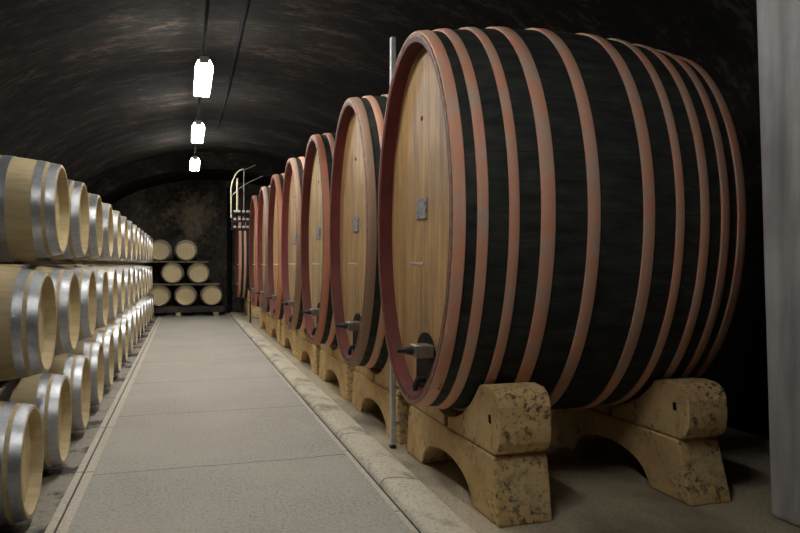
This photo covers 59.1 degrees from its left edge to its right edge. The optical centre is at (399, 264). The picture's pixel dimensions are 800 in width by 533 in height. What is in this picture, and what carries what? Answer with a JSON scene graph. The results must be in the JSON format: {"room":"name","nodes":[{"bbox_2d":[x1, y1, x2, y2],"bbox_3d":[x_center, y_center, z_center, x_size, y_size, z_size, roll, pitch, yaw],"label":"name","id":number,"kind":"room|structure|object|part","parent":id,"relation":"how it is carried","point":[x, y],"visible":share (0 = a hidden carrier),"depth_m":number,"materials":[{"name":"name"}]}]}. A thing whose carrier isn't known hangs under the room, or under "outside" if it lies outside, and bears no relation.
{"room":"wine cellar","nodes":[
{"label":"wine cellar","id":0,"kind":"room"},
{"bbox_2d":[0,314,158,532],"bbox_3d":[-4.575,1.600,8.591,2.245,0.200,26.100,0,0,-17],"label":"floor","id":1,"kind":"structure","parent":0,"point":[56,480],"depth_m":5.30,"materials":[{"name":"grey concrete"}]},
{"bbox_2d":[0,401,43,526],"bbox_3d":[-2.582,1.125,3.904,1.000,0.742,0.742,0,0,-17],"label":"barrel","id":2,"kind":"object","parent":1,"relation":"on","point":[21,427],"visible":1,"depth_m":3.86,"materials":[{"name":"beige wood"}]},
{"bbox_2d":[0,373,71,469],"bbox_3d":[-2.911,1.125,4.986,1.000,0.742,0.742,0,0,-17],"label":"barrel","id":3,"kind":"object","parent":1,"relation":"on","point":[50,392],"visible":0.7,"depth_m":4.88,"materials":[{"name":"beige wood"}]},
{"bbox_2d":[0,379,14,387],"bbox_3d":[-4.759,0.746,11.853,0.060,0.023,15.750,0,0,-17],"label":"rail","id":4,"kind":"object","parent":3,"relation":"on","point":[2,383],"visible":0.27,"depth_m":4.41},
{"bbox_2d":[0,266,56,380],"bbox_3d":[-2.714,0.367,4.340,1.000,0.742,0.742,0,0,-17],"label":"barrel","id":5,"kind":"object","parent":4,"relation":"on","point":[28,314],"visible":1,"depth_m":4.21,"materials":[{"name":"beige wood"}]},
{"bbox_2d":[0,264,79,355],"bbox_3d":[-3.043,0.367,5.422,1.000,0.742,0.742,0,0,-17],"label":"barrel","id":6,"kind":"object","parent":4,"relation":"on","point":[66,283],"visible":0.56,"depth_m":5.38,"materials":[{"name":"beige wood"}]},
{"bbox_2d":[0,262,46,264],"bbox_3d":[-5.286,-0.013,12.007,0.060,0.023,15.150,0,0,-17],"label":"rail","id":7,"kind":"object","parent":6,"relation":"on","point":[0,262],"visible":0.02,"depth_m":6.40,"materials":[{"name":"brown wood"}]},
{"bbox_2d":[14,261,143,264],"bbox_3d":[-4.846,-0.013,12.140,0.060,0.023,15.150,0,0,-17],"label":"rail","id":8,"kind":"object","parent":6,"relation":"on","point":[15,262],"visible":1,"depth_m":6.79,"materials":[{"name":"brown wood"}]},
{"bbox_2d":[0,155,69,260],"bbox_3d":[-2.880,-0.392,4.886,1.000,0.742,0.742,0,0,-17],"label":"barrel","id":9,"kind":"object","parent":8,"relation":"on","point":[34,194],"visible":1,"depth_m":4.72,"materials":[{"name":"beige wood"}]},
{"bbox_2d":[0,179,88,261],"bbox_3d":[-3.209,-0.392,5.968,1.000,0.742,0.742,0,0,-17],"label":"barrel","id":10,"kind":"object","parent":8,"relation":"on","point":[77,245],"visible":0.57,"depth_m":5.92,"materials":[{"name":"beige wood"}]},
{"bbox_2d":[46,193,102,261],"bbox_3d":[-3.538,-0.392,7.051,1.000,0.742,0.742,0,0,-17],"label":"barrel","id":11,"kind":"object","parent":8,"relation":"on","point":[94,250],"visible":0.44,"depth_m":7.02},
{"bbox_2d":[69,202,113,261],"bbox_3d":[-3.868,-0.392,8.133,1.000,0.742,0.742,0,0,-17],"label":"barrel","id":12,"kind":"object","parent":8,"relation":"on","point":[108,231],"visible":0.19,"depth_m":8.11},
{"bbox_2d":[83,210,121,262],"bbox_3d":[-4.197,-0.392,9.215,1.000,0.742,0.742,0,0,-17],"label":"barrel","id":13,"kind":"object","parent":8,"relation":"on","point":[117,238],"visible":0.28,"depth_m":9.20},
{"bbox_2d":[96,216,127,262],"bbox_3d":[-4.526,-0.392,10.297,1.000,0.742,0.742,0,0,-17],"label":"barrel","id":14,"kind":"object","parent":8,"relation":"on","point":[124,226],"visible":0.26,"depth_m":10.29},
{"bbox_2d":[106,221,132,262],"bbox_3d":[-4.855,-0.392,11.379,1.000,0.742,0.742,0,0,-17],"label":"barrel","id":15,"kind":"object","parent":8,"relation":"on","point":[130,225],"visible":0.19,"depth_m":11.36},
{"bbox_2d":[116,224,137,262],"bbox_3d":[-5.184,-0.392,12.461,1.000,0.742,0.742,0,0,-17],"label":"barrel","id":16,"kind":"object","parent":8,"relation":"on","point":[135,237],"visible":0.19,"depth_m":12.46,"materials":[{"name":"silver metal"}]},
{"bbox_2d":[123,228,140,262],"bbox_3d":[-5.513,-0.392,13.543,1.000,0.742,0.742,0,0,-17],"label":"barrel","id":17,"kind":"object","parent":8,"relation":"on","point":[138,229],"visible":0.15,"depth_m":13.54,"materials":[{"name":"silver metal"}]},
{"bbox_2d":[129,230,143,262],"bbox_3d":[-5.842,-0.392,14.625,1.000,0.742,0.742,0,0,-17],"label":"barrel","id":18,"kind":"object","parent":8,"relation":"on","point":[142,232],"visible":0.15,"depth_m":14.60,"materials":[{"name":"silver metal"}]},
{"bbox_2d":[130,233,146,263],"bbox_3d":[-6.171,-0.392,15.707,1.000,0.742,0.742,0,0,-17],"label":"barrel","id":19,"kind":"object","parent":8,"relation":"on","point":[145,234],"visible":0.14,"depth_m":15.67,"materials":[{"name":"silver metal"}]},
{"bbox_2d":[132,235,149,263],"bbox_3d":[-6.500,-0.392,16.789,1.000,0.742,0.742,0,0,-17],"label":"barrel","id":20,"kind":"object","parent":8,"relation":"on","point":[148,242],"visible":0.12,"depth_m":16.82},
{"bbox_2d":[136,237,151,263],"bbox_3d":[-6.829,-0.392,17.871,1.000,0.742,0.742,0,0,-17],"label":"barrel","id":21,"kind":"object","parent":8,"relation":"on","point":[150,240],"visible":0.12,"depth_m":17.85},
{"bbox_2d":[139,238,153,263],"bbox_3d":[-7.158,-0.392,18.953,1.000,0.742,0.742,0,0,-17],"label":"barrel","id":22,"kind":"object","parent":8,"relation":"on","point":[151,238],"visible":0.16,"depth_m":18.94,"materials":[{"name":"silver metal"}]},
{"bbox_2d":[23,264,96,339],"bbox_3d":[-3.372,0.367,6.504,1.000,0.742,0.742,0,0,-17],"label":"barrel","id":23,"kind":"object","parent":4,"relation":"on","point":[86,277],"visible":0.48,"depth_m":6.47,"materials":[{"name":"silver metal"}]},
{"bbox_2d":[47,264,108,328],"bbox_3d":[-3.701,0.367,7.586,1.000,0.742,0.742,0,0,-17],"label":"barrel","id":24,"kind":"object","parent":4,"relation":"on","point":[101,276],"visible":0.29,"depth_m":7.56,"materials":[{"name":"silver metal"}]},
{"bbox_2d":[79,265,117,320],"bbox_3d":[-4.030,0.367,8.668,1.000,0.742,0.742,0,0,-17],"label":"barrel","id":25,"kind":"object","parent":4,"relation":"on","point":[111,272],"visible":0.24,"depth_m":8.66,"materials":[{"name":"silver metal"}]},
{"bbox_2d":[93,265,124,313],"bbox_3d":[-4.359,0.367,9.750,1.000,0.742,0.742,0,0,-17],"label":"barrel","id":26,"kind":"object","parent":4,"relation":"on","point":[120,271],"visible":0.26,"depth_m":9.75,"materials":[{"name":"silver metal"}]},
{"bbox_2d":[104,265,130,308],"bbox_3d":[-4.689,0.367,10.832,1.000,0.742,0.742,0,0,-17],"label":"barrel","id":27,"kind":"object","parent":4,"relation":"on","point":[126,270],"visible":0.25,"depth_m":10.84,"materials":[{"name":"silver metal"}]},
{"bbox_2d":[113,265,134,305],"bbox_3d":[-5.018,0.367,11.915,1.000,0.742,0.742,0,0,-17],"label":"barrel","id":28,"kind":"object","parent":4,"relation":"on","point":[132,270],"visible":0.2,"depth_m":11.92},
{"bbox_2d":[120,265,139,301],"bbox_3d":[-5.347,0.367,12.997,1.000,0.742,0.742,0,0,-17],"label":"barrel","id":29,"kind":"object","parent":4,"relation":"on","point":[137,283],"visible":0.21,"depth_m":12.96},
{"bbox_2d":[126,265,142,298],"bbox_3d":[-5.676,0.367,14.079,1.000,0.742,0.742,0,0,-17],"label":"barrel","id":30,"kind":"object","parent":4,"relation":"on","point":[140,268],"visible":0.12,"depth_m":14.09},
{"bbox_2d":[131,265,145,296],"bbox_3d":[-6.005,0.367,15.161,1.000,0.742,0.742,0,0,-17],"label":"barrel","id":31,"kind":"object","parent":4,"relation":"on","point":[143,268],"visible":0.15,"depth_m":15.20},
{"bbox_2d":[135,265,147,294],"bbox_3d":[-6.334,0.367,16.243,1.000,0.742,0.742,0,0,-17],"label":"barrel","id":32,"kind":"object","parent":4,"relation":"on","point":[146,268],"visible":0.16,"depth_m":16.28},
{"bbox_2d":[139,265,150,292],"bbox_3d":[-6.663,0.367,17.325,1.000,0.742,0.742,0,0,-17],"label":"barrel","id":33,"kind":"object","parent":4,"relation":"on","point":[149,271],"visible":0.2,"depth_m":17.26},
{"bbox_2d":[142,265,152,290],"bbox_3d":[-6.992,0.367,18.407,1.000,0.742,0.742,0,0,-17],"label":"barrel","id":34,"kind":"object","parent":4,"relation":"on","point":[151,270],"visible":0.14,"depth_m":18.40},
{"bbox_2d":[47,354,90,432],"bbox_3d":[-3.240,1.125,6.068,1.000,0.742,0.742,0,0,-17],"label":"barrel","id":35,"kind":"object","parent":1,"relation":"on","point":[76,368],"visible":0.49,"depth_m":6.00,"materials":[{"name":"beige wood"}]},
{"bbox_2d":[64,340,103,406],"bbox_3d":[-3.569,1.125,7.150,1.000,0.742,0.742,0,0,-17],"label":"barrel","id":36,"kind":"object","parent":1,"relation":"on","point":[92,350],"visible":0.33,"depth_m":7.09,"materials":[{"name":"silver metal"}]},
{"bbox_2d":[82,331,113,387],"bbox_3d":[-3.898,1.125,8.232,1.000,0.742,0.742,0,0,-17],"label":"barrel","id":37,"kind":"object","parent":1,"relation":"on","point":[106,338],"visible":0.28,"depth_m":8.18,"materials":[{"name":"silver metal"}]},
{"bbox_2d":[95,323,121,373],"bbox_3d":[-4.227,1.125,9.314,1.000,0.742,0.742,0,0,-17],"label":"barrel","id":38,"kind":"object","parent":1,"relation":"on","point":[115,329],"visible":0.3,"depth_m":9.26,"materials":[{"name":"silver metal"}]},
{"bbox_2d":[107,317,128,361],"bbox_3d":[-4.556,1.125,10.396,1.000,0.742,0.742,0,0,-17],"label":"barrel","id":39,"kind":"object","parent":1,"relation":"on","point":[123,322],"visible":0.22,"depth_m":10.35,"materials":[{"name":"silver metal"}]},
{"bbox_2d":[116,312,133,352],"bbox_3d":[-4.885,1.125,11.478,1.000,0.742,0.742,0,0,-17],"label":"barrel","id":40,"kind":"object","parent":1,"relation":"on","point":[128,316],"visible":0.21,"depth_m":11.44,"materials":[{"name":"silver metal"}]},
{"bbox_2d":[124,308,137,345],"bbox_3d":[-5.214,1.125,12.560,1.000,0.742,0.742,0,0,-17],"label":"barrel","id":41,"kind":"object","parent":1,"relation":"on","point":[134,312],"visible":0.18,"depth_m":12.54,"materials":[{"name":"silver metal"}]},
{"bbox_2d":[130,305,141,338],"bbox_3d":[-5.543,1.125,13.642,1.000,0.742,0.742,0,0,-17],"label":"barrel","id":42,"kind":"object","parent":1,"relation":"on","point":[138,308],"visible":0.18,"depth_m":13.61,"materials":[{"name":"silver metal"}]},
{"bbox_2d":[134,302,144,333],"bbox_3d":[-5.872,1.125,14.725,1.000,0.742,0.742,0,0,-17],"label":"barrel","id":43,"kind":"object","parent":1,"relation":"on","point":[136,303],"visible":0.22,"depth_m":14.73,"materials":[{"name":"silver metal"}]},
{"bbox_2d":[138,299,146,328],"bbox_3d":[-6.201,1.125,15.807,1.000,0.742,0.742,0,0,-17],"label":"barrel","id":44,"kind":"object","parent":1,"relation":"on","point":[140,300],"visible":0.16,"depth_m":15.80,"materials":[{"name":"silver metal"}]},
{"bbox_2d":[141,297,149,324],"bbox_3d":[-6.530,1.125,16.889,1.000,0.742,0.742,0,0,-17],"label":"barrel","id":45,"kind":"object","parent":1,"relation":"on","point":[143,298],"visible":0.14,"depth_m":16.84,"materials":[{"name":"silver metal"}]},
{"bbox_2d":[144,295,151,320],"bbox_3d":[-6.859,1.125,17.971,1.000,0.742,0.742,0,0,-17],"label":"barrel","id":46,"kind":"object","parent":1,"relation":"on","point":[145,296],"visible":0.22,"depth_m":17.97,"materials":[{"name":"silver metal"}]},
{"bbox_2d":[146,294,153,317],"bbox_3d":[-7.188,1.125,19.053,1.000,0.742,0.742,0,0,-17],"label":"barrel","id":47,"kind":"object","parent":1,"relation":"on","point":[151,295],"visible":0.15,"depth_m":19.04,"materials":[{"name":"silver metal"}]},
{"bbox_2d":[44,314,160,532],"bbox_3d":[-3.478,1.598,8.924,0.049,0.204,26.100,0,0,-17],"label":"kerb","id":48,"kind":"object","parent":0,"point":[61,508],"visible":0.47,"depth_m":5.48,"materials":[{"name":"concrete"}]},
{"bbox_2d":[54,315,160,532],"bbox_3d":[-3.448,1.604,8.933,0.012,0.192,26.100,0,0,-17],"label":"groove","id":49,"kind":"object","parent":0,"point":[160,315],"visible":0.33,"depth_m":5.49,"materials":[{"name":"grey concrete"}]},
{"bbox_2d":[56,314,162,532],"bbox_3d":[-3.414,1.599,8.944,0.059,0.201,26.100,0,0,-17],"label":"kerb","id":50,"kind":"object","parent":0,"point":[71,510],"visible":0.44,"depth_m":5.49,"materials":[{"name":"concrete"}]},
{"bbox_2d":[111,180,261,313],"bbox_3d":[-5.751,-0.950,22.004,8.300,4.900,0.250,0,0,-17],"label":"wall","id":51,"kind":"structure","parent":0,"point":[195,211],"depth_m":21.69,"materials":[{"name":"black stone"}]},
{"bbox_2d":[87,152,285,204],"bbox_3d":[-5.336,-1.950,20.640,8.000,2.500,2.600,0,0,-17],"label":"arch","id":52,"kind":"object","parent":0,"point":[125,181],"visible":0.41,"depth_m":19.43,"materials":[{"name":"black stone"}]},
{"bbox_2d":[67,313,411,532],"bbox_3d":[-2.501,1.600,9.221,1.850,0.200,26.100,0,0,-17],"label":"floor","id":53,"kind":"structure","parent":0,"point":[206,436],"depth_m":5.49,"materials":[{"name":"grey concrete"}]},
{"bbox_2d":[154,304,222,306],"bbox_3d":[-6.452,1.355,21.131,2.250,0.291,0.140,0,0,-17],"label":"bearer","id":54,"kind":"object","parent":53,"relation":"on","point":[217,304],"visible":0.23,"depth_m":21.17,"materials":[{"name":"brown wood"}]},
{"bbox_2d":[154,306,223,316],"bbox_3d":[-6.272,1.355,20.540,2.250,0.291,0.140,0,0,-17],"label":"bearer","id":55,"kind":"object","parent":53,"relation":"on","point":[178,310],"visible":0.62,"depth_m":20.52,"materials":[{"name":"brown wood"}]},
{"bbox_2d":[148,285,170,306],"bbox_3d":[-7.027,0.900,20.633,0.646,0.646,0.870,0,0,-17],"label":"barrel","id":56,"kind":"object","parent":55,"relation":"on","point":[161,293],"visible":0.73,"depth_m":20.28,"materials":[{"name":"beige wood"}]},
{"bbox_2d":[174,285,196,305],"bbox_3d":[-6.329,0.900,20.845,0.646,0.646,0.870,0,0,-17],"label":"barrel","id":57,"kind":"object","parent":55,"relation":"on","point":[184,295],"visible":0.98,"depth_m":20.49,"materials":[{"name":"beige wood"}]},
{"bbox_2d":[200,285,222,305],"bbox_3d":[-5.630,0.900,21.058,0.646,0.646,0.870,0,0,-17],"label":"barrel","id":58,"kind":"object","parent":55,"relation":"on","point":[210,295],"visible":0.97,"depth_m":20.70,"materials":[{"name":"beige wood"}]},
{"bbox_2d":[153,283,205,283],"bbox_3d":[-6.443,0.573,21.152,1.980,0.041,0.070,0,0,-17],"label":"plank","id":59,"kind":"object","parent":58,"relation":"on","point":[153,283],"visible":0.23,"depth_m":21.08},
{"bbox_2d":[153,283,219,284],"bbox_3d":[-6.253,0.573,20.527,1.980,0.041,0.070,0,0,-17],"label":"plank","id":60,"kind":"object","parent":58,"relation":"on","point":[206,283],"visible":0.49,"depth_m":20.56,"materials":[{"name":"brown wood"}]},
{"bbox_2d":[161,263,183,283],"bbox_3d":[-6.683,0.245,20.738,0.646,0.646,0.870,0,0,-17],"label":"barrel","id":61,"kind":"object","parent":60,"relation":"on","point":[171,273],"visible":0.98,"depth_m":20.38,"materials":[{"name":"beige wood"}]},
{"bbox_2d":[150,261,208,262],"bbox_3d":[-6.396,-0.083,20.484,1.640,0.041,0.070,0,0,-17],"label":"plank","id":62,"kind":"object","parent":61,"relation":"on","point":[153,261],"visible":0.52,"depth_m":20.46,"materials":[{"name":"brown wood"}]},
{"bbox_2d":[153,240,171,260],"bbox_3d":[-7.008,-0.410,20.639,0.646,0.646,0.870,0,0,-17],"label":"barrel","id":63,"kind":"object","parent":62,"relation":"on","point":[162,249],"visible":0.72,"depth_m":20.29,"materials":[{"name":"beige wood"}]},
{"bbox_2d":[175,240,196,260],"bbox_3d":[-6.319,-0.410,20.848,0.646,0.646,0.870,0,0,-17],"label":"barrel","id":64,"kind":"object","parent":62,"relation":"on","point":[185,250],"visible":0.99,"depth_m":20.49,"materials":[{"name":"beige wood"}]},
{"bbox_2d":[187,263,209,283],"bbox_3d":[-5.980,0.245,20.952,0.646,0.646,0.870,0,0,-17],"label":"barrel","id":65,"kind":"object","parent":60,"relation":"on","point":[198,273],"visible":0.98,"depth_m":20.60,"materials":[{"name":"beige wood"}]},
{"bbox_2d":[227,313,418,532],"bbox_3d":[-1.599,1.597,9.495,0.035,0.205,26.100,0,0,-17],"label":"kerb","id":66,"kind":"object","parent":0,"point":[390,503],"visible":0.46,"depth_m":5.47,"materials":[{"name":"concrete"}]},
{"bbox_2d":[230,316,420,532],"bbox_3d":[-1.567,1.610,9.505,0.032,0.180,26.100,0,0,-17],"label":"groove","id":67,"kind":"object","parent":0,"point":[389,497],"visible":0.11,"depth_m":5.57,"materials":[{"name":"grey concrete"}]},
{"bbox_2d":[228,312,475,532],"bbox_3d":[-1.419,1.583,9.550,0.278,0.234,26.100,0,0,-17],"label":"kerb","id":68,"kind":"object","parent":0,"point":[427,512],"visible":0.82,"depth_m":5.41,"materials":[{"name":"beige stone"}]},
{"bbox_2d":[226,187,232,312],"bbox_3d":[-5.274,-0.450,21.809,0.190,3.900,0.240,0,0,-17],"label":"drain pipe","id":69,"kind":"object","parent":68,"relation":"on","point":[229,308],"visible":0.88,"depth_m":21.80,"materials":[{"name":"black metal"}]},
{"bbox_2d":[0,0,761,188],"bbox_3d":[-1.917,-2.075,9.399,8.300,2.550,26.100,0,0,-17],"label":"ceiling","id":70,"kind":"structure","parent":0,"point":[94,89],"depth_m":9.36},
{"bbox_2d":[194,0,209,155],"bbox_3d":[-2.175,-2.650,7.909,0.040,0.040,23.400,0,0,-17],"label":"conduit","id":71,"kind":"object","parent":70,"relation":"attached to","point":[207,1],"visible":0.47,"depth_m":8.14,"materials":[{"name":"black metal"}]},
{"bbox_2d":[190,156,199,170],"bbox_3d":[-4.968,-2.497,17.094,0.212,0.267,1.480,0,0,-17],"label":"lamp","id":72,"kind":"object","parent":71,"relation":"hanging from","point":[195,162],"visible":1,"depth_m":16.61,"materials":[{"name":"white"}]},
{"bbox_2d":[191,116,204,142],"bbox_3d":[-3.732,-2.497,13.028,0.212,0.267,1.480,0,0,-17],"label":"lamp","id":73,"kind":"object","parent":71,"relation":"hanging from","point":[198,128],"visible":1,"depth_m":12.59,"materials":[{"name":"white"}]},
{"bbox_2d":[194,51,212,96],"bbox_3d":[-2.583,-2.497,9.249,0.212,0.267,1.480,0,0,-17],"label":"lamp","id":74,"kind":"object","parent":71,"relation":"hanging from","point":[203,67],"visible":1,"depth_m":8.90,"materials":[{"name":"white glass"}]},
{"bbox_2d":[216,0,249,129],"bbox_3d":[-1.222,-3.075,6.423,0.080,0.056,20.000,0,0,-17],"label":"cable","id":75,"kind":"object","parent":70,"relation":"attached to","point":[246,2],"visible":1,"depth_m":10.28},
{"bbox_2d":[238,313,799,532],"bbox_3d":[0.264,1.600,10.062,3.240,0.200,26.100,0,0,-17],"label":"floor","id":76,"kind":"structure","parent":0,"point":[601,490],"depth_m":4.69,"materials":[{"name":"grey concrete"}]},
{"bbox_2d":[230,165,262,322],"bbox_3d":[-3.956,-0.540,18.230,0.832,4.081,0.255,0,0,-17],"label":"landing","id":77,"kind":"object","parent":76,"relation":"on","point":[236,212],"visible":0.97,"depth_m":18.10,"materials":[{"name":"metal"}]},
{"bbox_3d":[-4.177,-1.775,18.119,0.053,0.890,0.056,0,0,-17],"label":"newel post","id":78,"kind":"part","parent":77,"relation":"part of","materials":[{"name":"beige metal"}]},
{"bbox_3d":[-4.165,-1.833,18.070,0.340,1.267,0.034,0,0,-17],"label":"curved handrail","id":79,"kind":"part","parent":77,"relation":"part of","materials":[{"name":"beige metal"}]},
{"bbox_3d":[-4.091,-1.280,18.197,0.480,0.040,0.060,0,0,-17],"label":"arm","id":80,"kind":"part","parent":77,"relation":"part of","materials":[{"name":"metal"}]},
{"bbox_2d":[243,290,260,317],"bbox_3d":[-4.372,1.109,20.829,0.350,0.782,1.739,0,0,-17],"label":"saddle","id":81,"kind":"object","parent":76,"relation":"on","point":[255,311],"visible":0.48,"depth_m":20.03,"materials":[{"name":"beige stone"}]},
{"bbox_2d":[233,210,249,297],"bbox_3d":[-3.869,-0.306,20.982,2.180,2.694,1.836,0,0,-17],"label":"large wooden cask","id":82,"kind":"object","parent":81,"relation":"on","point":[242,280],"visible":0.29,"depth_m":20.10,"materials":[{"name":"red paint"}]},
{"bbox_2d":[260,312,270,333],"bbox_3d":[-2.925,1.109,16.070,0.350,0.782,1.739,0,0,-17],"label":"saddle","id":83,"kind":"object","parent":76,"relation":"on","point":[264,317],"visible":0.23,"depth_m":15.86,"materials":[{"name":"beige stone"}]},
{"bbox_2d":[247,195,259,307],"bbox_3d":[-2.422,-0.306,16.223,2.180,2.694,1.836,0,0,-17],"label":"large wooden cask","id":84,"kind":"object","parent":83,"relation":"on","point":[253,277],"visible":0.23,"depth_m":16.38,"materials":[{"name":"red paint"}]},
{"bbox_2d":[269,313,281,343],"bbox_3d":[-2.359,1.109,14.208,0.350,0.782,1.739,0,0,-17],"label":"saddle","id":85,"kind":"object","parent":76,"relation":"on","point":[275,326],"visible":0.23,"depth_m":13.94,"materials":[{"name":"beige stone"}]},
{"bbox_2d":[255,185,270,312],"bbox_3d":[-1.856,-0.306,14.361,2.180,2.694,1.836,0,0,-17],"label":"large wooden cask","id":86,"kind":"object","parent":85,"relation":"on","point":[262,226],"visible":0.23,"depth_m":14.39,"materials":[{"name":"red paint"}]},
{"bbox_2d":[281,321,298,356],"bbox_3d":[-1.793,1.109,12.347,0.350,0.782,1.739,0,0,-17],"label":"saddle","id":87,"kind":"object","parent":76,"relation":"on","point":[288,336],"visible":0.2,"depth_m":12.17,"materials":[{"name":"beige stone"}]},
{"bbox_2d":[266,173,285,320],"bbox_3d":[-1.290,-0.306,12.500,2.180,2.694,1.836,0,0,-17],"label":"large wooden cask","id":88,"kind":"object","parent":87,"relation":"on","point":[275,296],"visible":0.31,"depth_m":12.49,"materials":[{"name":"red paint"}]},
{"bbox_2d":[297,330,320,374],"bbox_3d":[-1.227,1.109,10.485,0.350,0.782,1.739,0,0,-17],"label":"saddle","id":89,"kind":"object","parent":76,"relation":"on","point":[307,351],"visible":0.24,"depth_m":10.28,"materials":[{"name":"beige stone"}]},
{"bbox_2d":[281,157,305,330],"bbox_3d":[-0.723,-0.306,10.638,2.180,2.694,1.836,0,0,-17],"label":"large wooden cask","id":90,"kind":"object","parent":89,"relation":"on","point":[292,302],"visible":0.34,"depth_m":10.52,"materials":[{"name":"red paint"}]},
{"bbox_2d":[319,344,354,400],"bbox_3d":[-0.660,1.109,8.623,0.350,0.782,1.739,0,0,-17],"label":"saddle","id":91,"kind":"object","parent":76,"relation":"on","point":[332,367],"visible":0.36,"depth_m":8.36,"materials":[{"name":"beige stone"}]},
{"bbox_2d":[300,133,337,345],"bbox_3d":[-0.157,-0.306,8.776,2.180,2.694,1.836,0,0,-17],"label":"large wooden cask","id":92,"kind":"object","parent":91,"relation":"on","point":[316,183],"visible":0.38,"depth_m":8.55,"materials":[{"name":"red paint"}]},
{"bbox_3d":[-0.951,0.643,8.446,0.032,0.383,0.370,0,0,-17],"label":"manhole door","id":93,"kind":"part","parent":92,"relation":"part of","materials":[{"name":"brown wood"}]},
{"bbox_2d":[352,356,411,443],"bbox_3d":[-0.094,1.109,6.761,0.350,0.782,1.739,0,0,-17],"label":"saddle","id":94,"kind":"object","parent":76,"relation":"on","point":[371,386],"visible":0.34,"depth_m":6.47,"materials":[{"name":"beige stone"}]},
{"bbox_2d":[329,94,388,369],"bbox_3d":[0.409,-0.306,6.914,2.180,2.694,1.836,0,0,-17],"label":"large wooden cask","id":95,"kind":"object","parent":94,"relation":"on","point":[353,220],"visible":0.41,"depth_m":6.54,"materials":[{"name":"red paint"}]},
{"bbox_2d":[348,345,355,354],"bbox_3d":[-0.434,0.789,6.553,0.104,0.091,0.044,0,0,-17],"label":"tap","id":96,"kind":"object","parent":95,"relation":"on","point":[351,347],"depth_m":6.53,"materials":[{"name":"metal"}]},
{"bbox_3d":[-0.385,0.643,6.584,0.032,0.383,0.370,0,0,-17],"label":"manhole door","id":97,"kind":"part","parent":95,"relation":"part of","materials":[{"name":"brown wood"}]},
{"bbox_2d":[389,37,407,448],"bbox_3d":[0.085,-0.180,5.822,0.348,3.360,0.056,0,0,-17],"label":"pole","id":98,"kind":"object","parent":76,"relation":"on","point":[393,387],"visible":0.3,"depth_m":5.76,"materials":[{"name":"metal"}]},
{"bbox_3d":[-0.059,-0.180,5.778,0.042,3.360,0.044,0,0,-17],"label":"rail","id":99,"kind":"part","parent":98,"relation":"part of","materials":[{"name":"silver metal"}]},
{"bbox_2d":[407,382,551,526],"bbox_3d":[0.472,1.109,4.899,0.350,0.782,1.739,0,0,-17],"label":"saddle","id":100,"kind":"object","parent":76,"relation":"on","point":[498,443],"visible":0.76,"depth_m":4.13,"materials":[{"name":"beige stone"}]},
{"bbox_2d":[378,27,745,410],"bbox_3d":[0.975,-0.306,5.052,2.180,2.694,1.836,0,0,-17],"label":"large wooden cask","id":101,"kind":"object","parent":100,"relation":"on","point":[563,213],"visible":0.95,"depth_m":4.35,"materials":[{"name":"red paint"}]},
{"bbox_2d":[412,376,426,390],"bbox_3d":[0.132,0.789,4.691,0.104,0.091,0.044,0,0,-17],"label":"tap","id":102,"kind":"object","parent":101,"relation":"on","point":[423,379],"depth_m":4.67,"materials":[{"name":"metal"}]},
{"bbox_3d":[0.181,0.643,4.722,0.032,0.383,0.370,0,0,-17],"label":"manhole door","id":103,"kind":"part","parent":101,"relation":"part of","materials":[{"name":"brown wood"}]},
{"bbox_2d":[551,378,730,505],"bbox_3d":[1.688,1.127,5.269,0.315,0.747,1.791,0,0,-17],"label":"saddle","id":104,"kind":"object","parent":76,"relation":"on","point":[671,429],"visible":0.67,"depth_m":4.57,"materials":[{"name":"beige stone"}]},
{"bbox_2d":[757,0,799,527],"bbox_3d":[3.060,-0.625,3.567,1.270,4.250,2.044,0,0,-17],"label":"wall pier","id":105,"kind":"object","parent":76,"relation":"on","point":[778,21],"visible":1,"depth_m":4.12,"materials":[{"name":"grey paint"}]},
{"bbox_2d":[699,173,769,438],"bbox_3d":[1.933,0.350,10.570,0.250,2.300,26.100,0,0,-17],"label":"wall","id":106,"kind":"structure","parent":0,"point":[739,366],"depth_m":6.28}
]}

